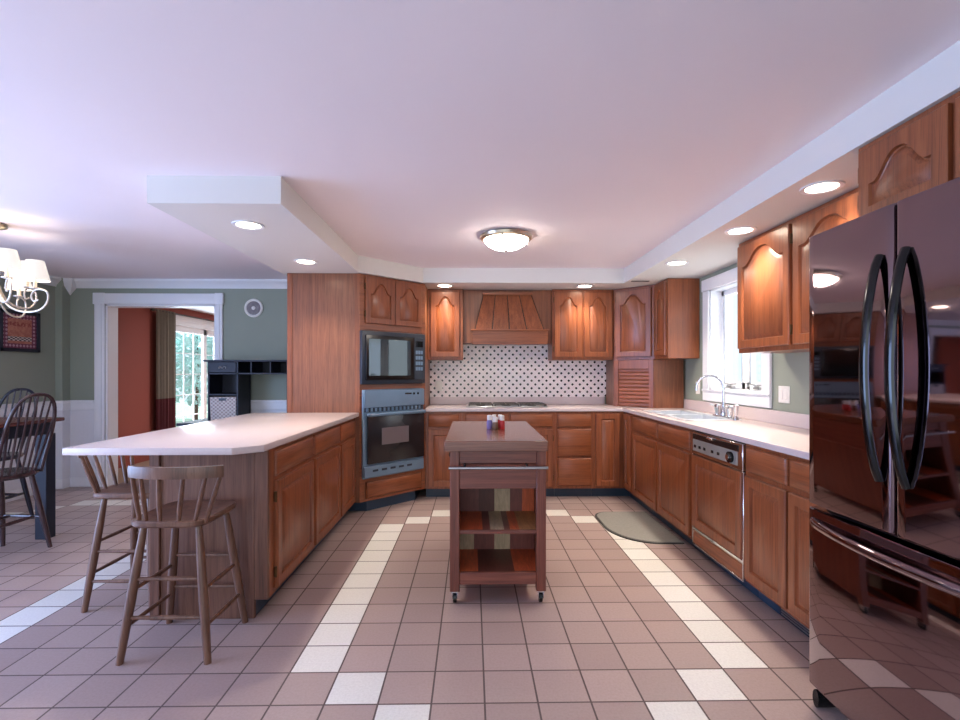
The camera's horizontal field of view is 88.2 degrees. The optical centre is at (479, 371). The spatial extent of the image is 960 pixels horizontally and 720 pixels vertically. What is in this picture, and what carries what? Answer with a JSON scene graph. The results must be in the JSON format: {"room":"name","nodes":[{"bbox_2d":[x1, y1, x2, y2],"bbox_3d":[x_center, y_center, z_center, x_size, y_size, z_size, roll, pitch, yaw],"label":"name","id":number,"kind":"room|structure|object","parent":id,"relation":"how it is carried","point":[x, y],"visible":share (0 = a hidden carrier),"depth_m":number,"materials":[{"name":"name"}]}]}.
{"room":"kitchen","nodes":[
{"label":"kitchen","id":0,"kind":"room"},
{"bbox_2d":[0,275,69,403],"bbox_3d":[-4.793,0.128,1.413,0.280,2.385,8.580,0,0,-1],"label":"wall","id":1,"kind":"structure","parent":0,"point":[47,371],"depth_m":5.46,"materials":[{"name":"green paint"}]},
{"bbox_2d":[0,308,40,352],"bbox_3d":[-4.778,-0.422,5.144,0.029,0.425,0.460,0,0,-1],"label":"framed picture","id":2,"kind":"object","parent":1,"relation":"attached to","point":[23,334],"visible":0.95,"depth_m":5.14,"materials":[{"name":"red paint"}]},
{"bbox_2d":[8,318,31,343],"bbox_3d":[-4.780,-0.422,5.143,0.004,0.255,0.270,0,0,-1],"label":"print","id":3,"kind":"object","parent":2,"relation":"attached to","point":[19,329],"depth_m":5.14},
{"bbox_2d":[0,410,286,491],"bbox_3d":[-3.285,0.823,4.338,2.990,0.775,2.780,0,0,-1],"label":"wainscoting","id":4,"kind":"structure","parent":1,"relation":"attached to","point":[77,428],"depth_m":5.67,"materials":[{"name":"white wood"}]},
{"bbox_2d":[0,271,286,294],"bbox_3d":[-3.230,-0.975,1.538,3.010,0.180,8.380,0,0,-1],"label":"trim","id":5,"kind":"structure","parent":1,"relation":"attached to","point":[70,284],"depth_m":5.68,"materials":[{"name":"white paint"}]},
{"bbox_2d":[0,400,286,502],"bbox_3d":[-3.285,0.822,4.338,2.990,0.997,2.780,0,0,-1],"label":"trim","id":6,"kind":"structure","parent":1,"relation":"attached to","point":[65,404],"depth_m":5.68,"materials":[{"name":"white paint"}]},
{"bbox_2d":[118,460,148,482],"bbox_3d":[-2.338,1.380,8.533,5.600,0.120,5.260,0,0,-1],"label":"floor","id":7,"kind":"structure","parent":0,"point":[145,463],"depth_m":6.50,"materials":[{"name":"brown wood"}]},
{"bbox_2d":[118,308,213,467],"bbox_3d":[-5.068,0.128,8.489,0.180,2.385,5.260,0,0,-1],"label":"wall","id":8,"kind":"structure","parent":0,"point":[136,326],"depth_m":7.14,"materials":[{"name":"red paint"}]},
{"bbox_2d":[150,308,213,430],"bbox_3d":[-4.930,0.168,8.892,0.108,2.265,3.060,0,0,-1],"label":"curtain","id":9,"kind":"object","parent":8,"relation":"hanging from","point":[165,320],"visible":0.78,"depth_m":7.71,"materials":[{"name":"beige fabric"}]},
{"bbox_2d":[176,315,213,421],"bbox_3d":[-5.033,0.185,9.120,0.150,2.270,2.400,0,0,-1],"label":"door","id":10,"kind":"structure","parent":8,"relation":"in","point":[204,328],"depth_m":8.89,"materials":[{"name":"white paint"}]},
{"bbox_2d":[70,288,605,479],"bbox_3d":[-1.385,0.128,5.838,7.420,2.385,0.160,0,0,-1],"label":"wall","id":11,"kind":"structure","parent":0,"point":[264,336],"depth_m":5.74,"materials":[{"name":"green paint"}]},
{"bbox_2d":[93,293,223,486],"bbox_3d":[-3.704,0.205,5.788,1.482,2.230,0.206,0,0,-1],"label":"door frame","id":12,"kind":"structure","parent":11,"relation":"in","point":[113,301],"depth_m":5.70,"materials":[{"name":"white paint"}]},
{"bbox_2d":[244,299,262,316],"bbox_3d":[-2.620,-0.740,5.727,0.216,0.216,0.022,0,0,-1],"label":"wall fixture","id":13,"kind":"object","parent":11,"relation":"attached to","point":[253,307],"visible":1,"depth_m":5.72,"materials":[{"name":"white plastic"}]},
{"bbox_2d":[247,301,259,314],"bbox_3d":[-2.620,-0.740,5.728,0.160,0.160,0.007,0,0,-1],"label":"grille","id":14,"kind":"object","parent":13,"relation":"attached to","point":[253,307],"depth_m":5.72,"materials":[{"name":"white plastic"}]},
{"bbox_2d":[435,381,441,390],"bbox_3d":[-0.478,0.160,5.760,0.080,0.120,0.010,0,0,-1],"label":"outlet plate","id":15,"kind":"object","parent":11,"relation":"attached to","point":[438,384],"visible":1,"depth_m":5.76,"materials":[{"name":"white plastic"}]},
{"bbox_2d":[428,289,462,360],"bbox_3d":[-0.384,-0.522,5.593,0.387,0.779,0.343,0,0,-1],"label":"upper cabinet","id":16,"kind":"object","parent":11,"relation":"attached to","point":[445,306],"visible":0.99,"depth_m":5.42,"materials":[{"name":"brown wood"}]},
{"bbox_2d":[463,290,550,344],"bbox_3d":[0.303,-0.606,5.553,0.981,0.612,0.435,0,0,-1],"label":"range hood","id":17,"kind":"object","parent":11,"relation":"attached to","point":[490,317],"visible":1,"depth_m":5.43,"materials":[{"name":"brown wood"}]},
{"bbox_2d":[430,345,605,396],"bbox_3d":[0.462,-0.015,5.784,2.090,0.610,0.008,0,0,-1],"label":"backsplash","id":18,"kind":"structure","parent":11,"relation":"attached to","point":[484,370],"depth_m":5.78,"materials":[{"name":"tile"}]},
{"bbox_2d":[548,289,612,360],"bbox_3d":[1.134,-0.522,5.618,0.680,0.779,0.343,0,0,-1],"label":"upper cabinet","id":19,"kind":"object","parent":11,"relation":"attached to","point":[581,319],"visible":0.99,"depth_m":5.45,"materials":[{"name":"brown wood"}]},
{"bbox_2d":[607,285,654,360],"bbox_3d":[1.802,-0.522,5.482,0.640,0.779,0.635,0,0,-1],"label":"upper cabinet","id":20,"kind":"object","parent":11,"relation":"attached to","point":[633,307],"visible":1,"depth_m":5.30,"materials":[{"name":"brown wood"}]},
{"bbox_2d":[0,483,848,719],"bbox_3d":[-1.315,1.380,1.549,7.420,0.120,8.740,0,0,-1],"label":"floor","id":21,"kind":"structure","parent":0,"point":[369,626],"depth_m":2.44,"materials":[{"name":"tile"}]},
{"bbox_2d":[0,388,37,518],"bbox_3d":[-4.231,0.735,4.326,0.430,1.175,0.518,0,0,-1],"label":"chair","id":22,"kind":"object","parent":21,"relation":"on","point":[25,492],"visible":0.58,"depth_m":4.45,"materials":[{"name":"black wood"}]},
{"bbox_2d":[0,393,56,547],"bbox_3d":[-3.389,0.735,3.541,0.518,1.175,0.430,0,0,4],"label":"chair","id":23,"kind":"object","parent":21,"relation":"on","point":[11,473],"visible":1,"depth_m":3.61,"materials":[{"name":"brown wood"}]},
{"bbox_2d":[0,417,64,539],"bbox_3d":[-3.845,0.843,3.348,0.980,0.955,1.320,0,0,-1],"label":"dining table","id":24,"kind":"object","parent":21,"relation":"on","point":[46,479],"visible":0.67,"depth_m":3.90,"materials":[{"name":"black wood"}]},
{"bbox_2d":[78,455,148,612],"bbox_3d":[-2.024,0.871,2.923,0.459,0.902,0.429,0,0,-1],"label":"bar stool","id":25,"kind":"object","parent":21,"relation":"on","point":[123,490],"visible":0.46,"depth_m":2.77,"materials":[{"name":"brown wood"}]},
{"bbox_2d":[115,465,247,665],"bbox_3d":[-1.401,0.871,2.396,0.494,0.902,0.459,0,0,-1],"label":"bar stool","id":26,"kind":"object","parent":21,"relation":"on","point":[182,513],"visible":1,"depth_m":2.26,"materials":[{"name":"brown wood"}]},
{"bbox_2d":[149,450,268,618],"bbox_3d":[-1.462,0.868,3.600,0.621,0.905,1.937,0,0,-1],"label":"end panel","id":27,"kind":"object","parent":21,"relation":"on","point":[245,481],"visible":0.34,"depth_m":2.65,"materials":[{"name":"brown wood"}]},
{"bbox_2d":[176,360,286,425],"bbox_3d":[-2.608,0.594,5.419,1.080,1.452,0.580,0,0,-1],"label":"desk","id":28,"kind":"object","parent":21,"relation":"on","point":[225,377],"visible":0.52,"depth_m":5.51,"materials":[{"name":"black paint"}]},
{"bbox_2d":[210,396,236,419],"bbox_3d":[-2.810,0.400,5.529,0.284,0.250,0.253,0,0,-1],"label":"wicker basket","id":29,"kind":"object","parent":28,"relation":"on","point":[221,407],"visible":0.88,"depth_m":5.41,"materials":[{"name":"white wicker"}]},
{"bbox_2d":[256,434,313,614],"bbox_3d":[-1.428,0.869,3.026,0.613,0.903,0.713,0,0,-1],"label":"base cabinet","id":30,"kind":"object","parent":21,"relation":"on","point":[291,464],"visible":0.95,"depth_m":2.93,"materials":[{"name":"brown wood"}]},
{"bbox_2d":[301,424,340,563],"bbox_3d":[-1.439,0.869,3.722,0.613,0.903,0.676,0,0,-1],"label":"base cabinet","id":31,"kind":"object","parent":21,"relation":"on","point":[326,456],"visible":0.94,"depth_m":3.66,"materials":[{"name":"brown wood"}]},
{"bbox_2d":[329,419,354,532],"bbox_3d":[-1.448,0.869,4.316,0.613,0.903,0.507,0,0,-1],"label":"base cabinet","id":32,"kind":"object","parent":21,"relation":"on","point":[347,428],"visible":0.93,"depth_m":4.27,"materials":[{"name":"brown wood"}]},
{"bbox_2d":[62,413,358,455],"bbox_3d":[-1.589,0.394,3.507,0.975,0.037,2.125,0,0,-1],"label":"countertop","id":33,"kind":"structure","parent":32,"relation":"on","point":[251,432],"depth_m":2.92,"materials":[{"name":"stone"}]},
{"bbox_2d":[287,273,429,510],"bbox_3d":[-1.179,0.203,5.163,1.219,2.233,1.177,0,0,-1],"label":"tall cabinet","id":34,"kind":"object","parent":21,"relation":"on","point":[327,313],"visible":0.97,"depth_m":4.58,"materials":[{"name":"brown wood"}]},
{"bbox_2d":[360,330,424,383],"bbox_3d":[-0.830,-0.135,4.820,0.062,0.500,0.755,0,0,44],"label":"microwave","id":35,"kind":"object","parent":34,"relation":"attached to","point":[385,357],"visible":1,"depth_m":4.76,"materials":[{"name":"black plastic"}]},
{"bbox_2d":[362,388,425,478],"bbox_3d":[-0.820,0.580,4.820,0.077,0.830,0.720,0,0,44],"label":"wall oven","id":36,"kind":"object","parent":34,"relation":"in","point":[392,419],"visible":1,"depth_m":4.78,"materials":[{"name":"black metal"}]},
{"bbox_2d":[425,412,461,496],"bbox_3d":[-0.383,0.869,5.448,0.380,0.903,0.613,0,0,-1],"label":"base cabinet","id":37,"kind":"object","parent":21,"relation":"on","point":[437,424],"visible":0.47,"depth_m":5.14,"materials":[{"name":"brown wood"}]},
{"bbox_2d":[445,421,547,602],"bbox_3d":[0.080,0.853,3.317,0.582,0.934,1.138,0,0,-1],"label":"kitchen cart","id":38,"kind":"object","parent":21,"relation":"on","point":[498,477],"visible":0.99,"depth_m":2.81,"materials":[{"name":"brown wood"}]},
{"bbox_2d":[487,415,491,428],"bbox_3d":[0.064,0.339,3.361,0.038,0.094,0.038,0,0,-1],"label":"spice jar","id":39,"kind":"object","parent":38,"relation":"on","point":[489,417],"visible":1,"depth_m":3.35,"materials":[{"name":"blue plastic"}]},
{"bbox_2d":[493,417,497,429],"bbox_3d":[0.104,0.344,3.327,0.038,0.084,0.038,0,0,-1],"label":"spice jar","id":40,"kind":"object","parent":38,"relation":"on","point":[495,419],"visible":1,"depth_m":3.31,"materials":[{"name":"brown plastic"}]},
{"bbox_2d":[460,549,535,570],"bbox_3d":[0.094,1.153,3.329,0.505,0.023,1.025,0,0,-1],"label":"shelf","id":41,"kind":"object","parent":38,"relation":"attached to","point":[470,559],"depth_m":3.00,"materials":[{"name":"brown wood"}]},
{"bbox_2d":[460,511,535,529],"bbox_3d":[0.094,0.909,3.329,0.505,0.022,1.025,0,0,-1],"label":"shelf","id":42,"kind":"object","parent":38,"relation":"attached to","point":[469,520],"depth_m":2.99,"materials":[{"name":"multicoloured wood"}]},
{"bbox_2d":[499,415,504,428],"bbox_3d":[0.149,0.339,3.338,0.038,0.094,0.038,0,0,-1],"label":"spice jar","id":43,"kind":"object","parent":38,"relation":"on","point":[502,422],"visible":1,"depth_m":3.32,"materials":[{"name":"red plastic"}]},
{"bbox_2d":[462,412,554,495],"bbox_3d":[0.296,0.869,5.459,0.975,0.903,0.613,0,0,-1],"label":"base cabinet","id":44,"kind":"object","parent":21,"relation":"on","point":[543,423],"visible":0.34,"depth_m":5.16,"materials":[{"name":"brown wood"}]},
{"bbox_2d":[554,411,592,495],"bbox_3d":[0.983,0.869,5.472,0.394,0.903,0.610,0,0,-1],"label":"base cabinet","id":45,"kind":"object","parent":21,"relation":"on","point":[573,429],"visible":0.92,"depth_m":5.17,"materials":[{"name":"brown wood"}]},
{"bbox_2d":[591,411,640,504],"bbox_3d":[1.649,0.869,5.348,0.930,0.903,0.878,0,0,-1],"label":"base cabinet","id":46,"kind":"object","parent":21,"relation":"on","point":[612,430],"visible":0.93,"depth_m":5.17,"materials":[{"name":"brown wood"}]},
{"bbox_2d":[425,397,808,459],"bbox_3d":[0.803,0.346,3.902,2.703,0.132,3.778,0,0,-1],"label":"countertop","id":47,"kind":"structure","parent":46,"relation":"on","point":[784,432],"depth_m":3.90,"materials":[{"name":"laminate"}]},
{"bbox_2d":[466,402,546,406],"bbox_3d":[0.282,0.359,5.465,0.861,0.032,0.480,0,0,-1],"label":"gas cooktop","id":48,"kind":"object","parent":47,"relation":"in","point":[471,404],"visible":1,"depth_m":5.36,"materials":[{"name":"metal"}]},
{"bbox_2d":[606,359,683,407],"bbox_3d":[1.786,0.122,5.451,0.642,0.504,0.667,0,0,-1],"label":"appliance garage","id":49,"kind":"object","parent":47,"relation":"on","point":[654,383],"visible":1,"depth_m":5.18,"materials":[{"name":"brown wood"}]},
{"bbox_2d":[644,410,740,419],"bbox_3d":[1.801,0.452,4.300,0.440,0.166,0.940,0,0,-1],"label":"sink","id":50,"kind":"object","parent":47,"relation":"in","point":[679,414],"visible":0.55,"depth_m":4.30,"materials":[{"name":"ceramic"}]},
{"bbox_2d":[695,374,733,418],"bbox_3d":[1.907,0.195,4.018,0.198,0.349,0.285,0,0,-1],"label":"kitchen faucet","id":51,"kind":"object","parent":47,"relation":"on","point":[726,412],"visible":0.97,"depth_m":4.01,"materials":[{"name":"silver metal"}]},
{"bbox_2d":[733,404,738,419],"bbox_3d":[1.978,0.309,3.822,0.044,0.120,0.043,0,0,-1],"label":"sprayer","id":52,"kind":"object","parent":47,"relation":"on","point":[736,406],"visible":1,"depth_m":3.81,"materials":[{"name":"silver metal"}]},
{"bbox_2d":[595,511,684,543],"bbox_3d":[1.307,1.314,4.222,0.510,0.012,0.860,0,0,-1],"label":"floor mat","id":53,"kind":"object","parent":21,"relation":"on","point":[642,527],"visible":1,"depth_m":4.16,"materials":[{"name":"beige fabric"}]},
{"bbox_2d":[632,414,703,553],"bbox_3d":[1.820,0.869,4.248,0.623,0.903,1.323,0,0,-1],"label":"base cabinet","id":54,"kind":"object","parent":21,"relation":"on","point":[662,453],"visible":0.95,"depth_m":4.07,"materials":[{"name":"brown wood"}]},
{"bbox_2d":[692,430,757,596],"bbox_3d":[1.825,0.869,3.242,0.645,0.903,0.681,0,0,-1],"label":"dishwasher","id":55,"kind":"object","parent":21,"relation":"on","point":[718,463],"visible":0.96,"depth_m":3.18,"materials":[{"name":"brown wood"}]},
{"bbox_2d":[744,444,817,628],"bbox_3d":[1.849,0.869,2.474,0.623,0.903,0.848,0,0,-1],"label":"base cabinet","id":56,"kind":"object","parent":21,"relation":"on","point":[777,504],"visible":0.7,"depth_m":2.55,"materials":[{"name":"brown wood"}]},
{"bbox_2d":[780,607,808,636],"bbox_3d":[1.630,1.274,2.447,0.010,0.084,0.480,0,0,-1],"label":"floor register","id":57,"kind":"object","parent":56,"relation":"attached to","point":[783,613],"visible":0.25,"depth_m":2.55,"materials":[{"name":"metal"}]},
{"bbox_2d":[809,177,959,719],"bbox_3d":[1.695,0.391,1.574,0.906,1.857,0.823,0,0,-1],"label":"refrigerator","id":58,"kind":"object","parent":21,"relation":"on","point":[884,282],"visible":1,"depth_m":1.58,"materials":[{"name":"black metal"}]},
{"bbox_2d":[0,0,959,314],"bbox_3d":[-1.358,-1.115,4.179,7.420,0.100,14.000,0,0,-1],"label":"ceiling","id":59,"kind":"structure","parent":0,"point":[599,131],"depth_m":2.03,"materials":[{"name":"white paint"}]},
{"bbox_2d":[0,223,50,317],"bbox_3d":[-3.405,-0.737,3.585,0.760,0.654,0.787,0,0,-1],"label":"chandelier","id":60,"kind":"object","parent":59,"relation":"hanging from","point":[19,274],"visible":1,"depth_m":3.48,"materials":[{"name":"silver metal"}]},
{"bbox_2d":[480,228,531,251],"bbox_3d":[0.203,-1.000,3.854,0.410,0.130,0.410,0,0,-1],"label":"ceiling light","id":61,"kind":"object","parent":59,"relation":"attached to","point":[502,239],"visible":1,"depth_m":3.74,"materials":[{"name":"white glass"}]},
{"bbox_2d":[684,263,808,414],"bbox_3d":[2.296,0.128,1.527,0.200,2.385,8.580,0,0,-1],"label":"wall","id":62,"kind":"structure","parent":0,"point":[788,369],"depth_m":3.57,"materials":[{"name":"green paint"}]},
{"bbox_2d":[231,220,264,229],"bbox_3d":[-1.440,-0.911,3.077,0.190,0.006,0.190,0,0,-1],"label":"recessed light","id":63,"kind":"object","parent":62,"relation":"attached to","point":[243,224],"visible":1,"depth_m":3.07,"materials":[{"name":"white glass"}]},
{"bbox_2d":[294,259,317,264],"bbox_3d":[-1.441,-0.911,4.097,0.190,0.006,0.190,0,0,-1],"label":"recessed light","id":64,"kind":"object","parent":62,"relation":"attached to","point":[299,261],"visible":1,"depth_m":4.08,"materials":[{"name":"white glass"}]},
{"bbox_2d":[436,284,452,287],"bbox_3d":[-0.375,-0.911,5.245,0.190,0.006,0.190,0,0,-1],"label":"recessed light","id":65,"kind":"object","parent":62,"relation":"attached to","point":[438,285],"visible":1,"depth_m":5.22,"materials":[{"name":"white glass"}]},
{"bbox_2d":[147,40,959,289],"bbox_3d":[0.204,-0.990,1.593,3.980,0.150,8.380,0,0,-1],"label":"soffit","id":66,"kind":"object","parent":62,"relation":"attached to","point":[293,230],"depth_m":2.97,"materials":[{"name":"white paint"}]},
{"bbox_2d":[576,285,593,287],"bbox_3d":[1.115,-0.911,5.269,0.190,0.006,0.190,0,0,-1],"label":"recessed light","id":67,"kind":"object","parent":66,"relation":"in","point":[577,286],"visible":1,"depth_m":5.27,"materials":[{"name":"white paint"}]},
{"bbox_2d":[665,260,688,265],"bbox_3d":[1.648,-0.911,4.147,0.190,0.006,0.190,0,0,-1],"label":"recessed light","id":68,"kind":"object","parent":66,"relation":"in","point":[677,262],"visible":1,"depth_m":4.14,"materials":[{"name":"white glass"}]},
{"bbox_2d":[724,226,756,234],"bbox_3d":[1.683,-0.911,3.198,0.190,0.006,0.190,0,0,-1],"label":"recessed light","id":69,"kind":"object","parent":66,"relation":"in","point":[742,230],"visible":1,"depth_m":3.19,"materials":[{"name":"white glass"}]},
{"bbox_2d":[799,180,845,194],"bbox_3d":[1.691,-0.911,2.448,0.190,0.006,0.190,0,0,-1],"label":"recessed light","id":70,"kind":"object","parent":66,"relation":"in","point":[821,187],"visible":1,"depth_m":2.44,"materials":[{"name":"white glass"}]},
{"bbox_2d":[654,278,698,358],"bbox_3d":[1.968,-0.522,4.990,0.333,0.779,0.345,0,0,-1],"label":"upper cabinet","id":71,"kind":"object","parent":62,"relation":"attached to","point":[676,300],"visible":1,"depth_m":4.82,"materials":[{"name":"brown wood"}]},
{"bbox_2d":[696,382,699,393],"bbox_3d":[2.137,0.155,4.855,0.010,0.120,0.085,0,0,-1],"label":"switch plate","id":72,"kind":"object","parent":62,"relation":"attached to","point":[698,390],"visible":0.63,"depth_m":4.84,"materials":[{"name":"white plastic"}]},
{"bbox_2d":[701,267,771,408],"bbox_3d":[2.238,-0.300,4.192,0.230,1.140,1.090,0,0,-1],"label":"window","id":73,"kind":"structure","parent":62,"relation":"in","point":[717,303],"depth_m":4.55,"materials":[{"name":"white paint"}]},
{"bbox_2d":[778,386,789,403],"bbox_3d":[2.158,0.160,3.515,0.010,0.120,0.125,0,0,-1],"label":"switch plate","id":74,"kind":"object","parent":62,"relation":"attached to","point":[783,391],"visible":1,"depth_m":3.51,"materials":[{"name":"white plastic"}]},
{"bbox_2d":[737,188,857,352],"bbox_3d":[2.002,-0.522,2.860,0.333,0.779,1.355,0,0,-1],"label":"upper cabinet","id":75,"kind":"object","parent":62,"relation":"attached to","point":[772,265],"visible":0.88,"depth_m":3.03,"materials":[{"name":"brown wood"}]},
{"bbox_2d":[858,91,959,216],"bbox_3d":[1.858,-0.739,1.605,0.653,0.347,0.850,0,0,-1],"label":"upper cabinet","id":76,"kind":"object","parent":62,"relation":"attached to","point":[922,153],"visible":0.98,"depth_m":1.76,"materials":[{"name":"brown wood"}]},
{"label":"outside","id":77,"kind":"structure","parent":0,"visible":0},
{"bbox_2d":[176,400,207,426],"bbox_3d":[-17.701,1.545,10.715,24.950,0.150,30.000,0,0,-1],"label":"ground","id":78,"kind":"structure","parent":77,"point":[188,410],"depth_m":18.42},
{"bbox_2d":[176,353,180,376],"bbox_3d":[-7.788,-0.057,10.873,2.078,3.059,2.062,0,0,-1],"label":"tree","id":79,"kind":"object","parent":78,"relation":"on","point":[177,369],"visible":0.02,"depth_m":11.40,"materials":[{"name":"green plant"}]},
{"bbox_2d":[176,332,212,419],"bbox_3d":[-7.511,-0.203,13.086,2.207,3.350,2.284,0,0,-1],"label":"tree","id":80,"kind":"object","parent":78,"relation":"on","point":[188,337],"visible":0.28,"depth_m":12.67,"materials":[{"name":"green plant"}]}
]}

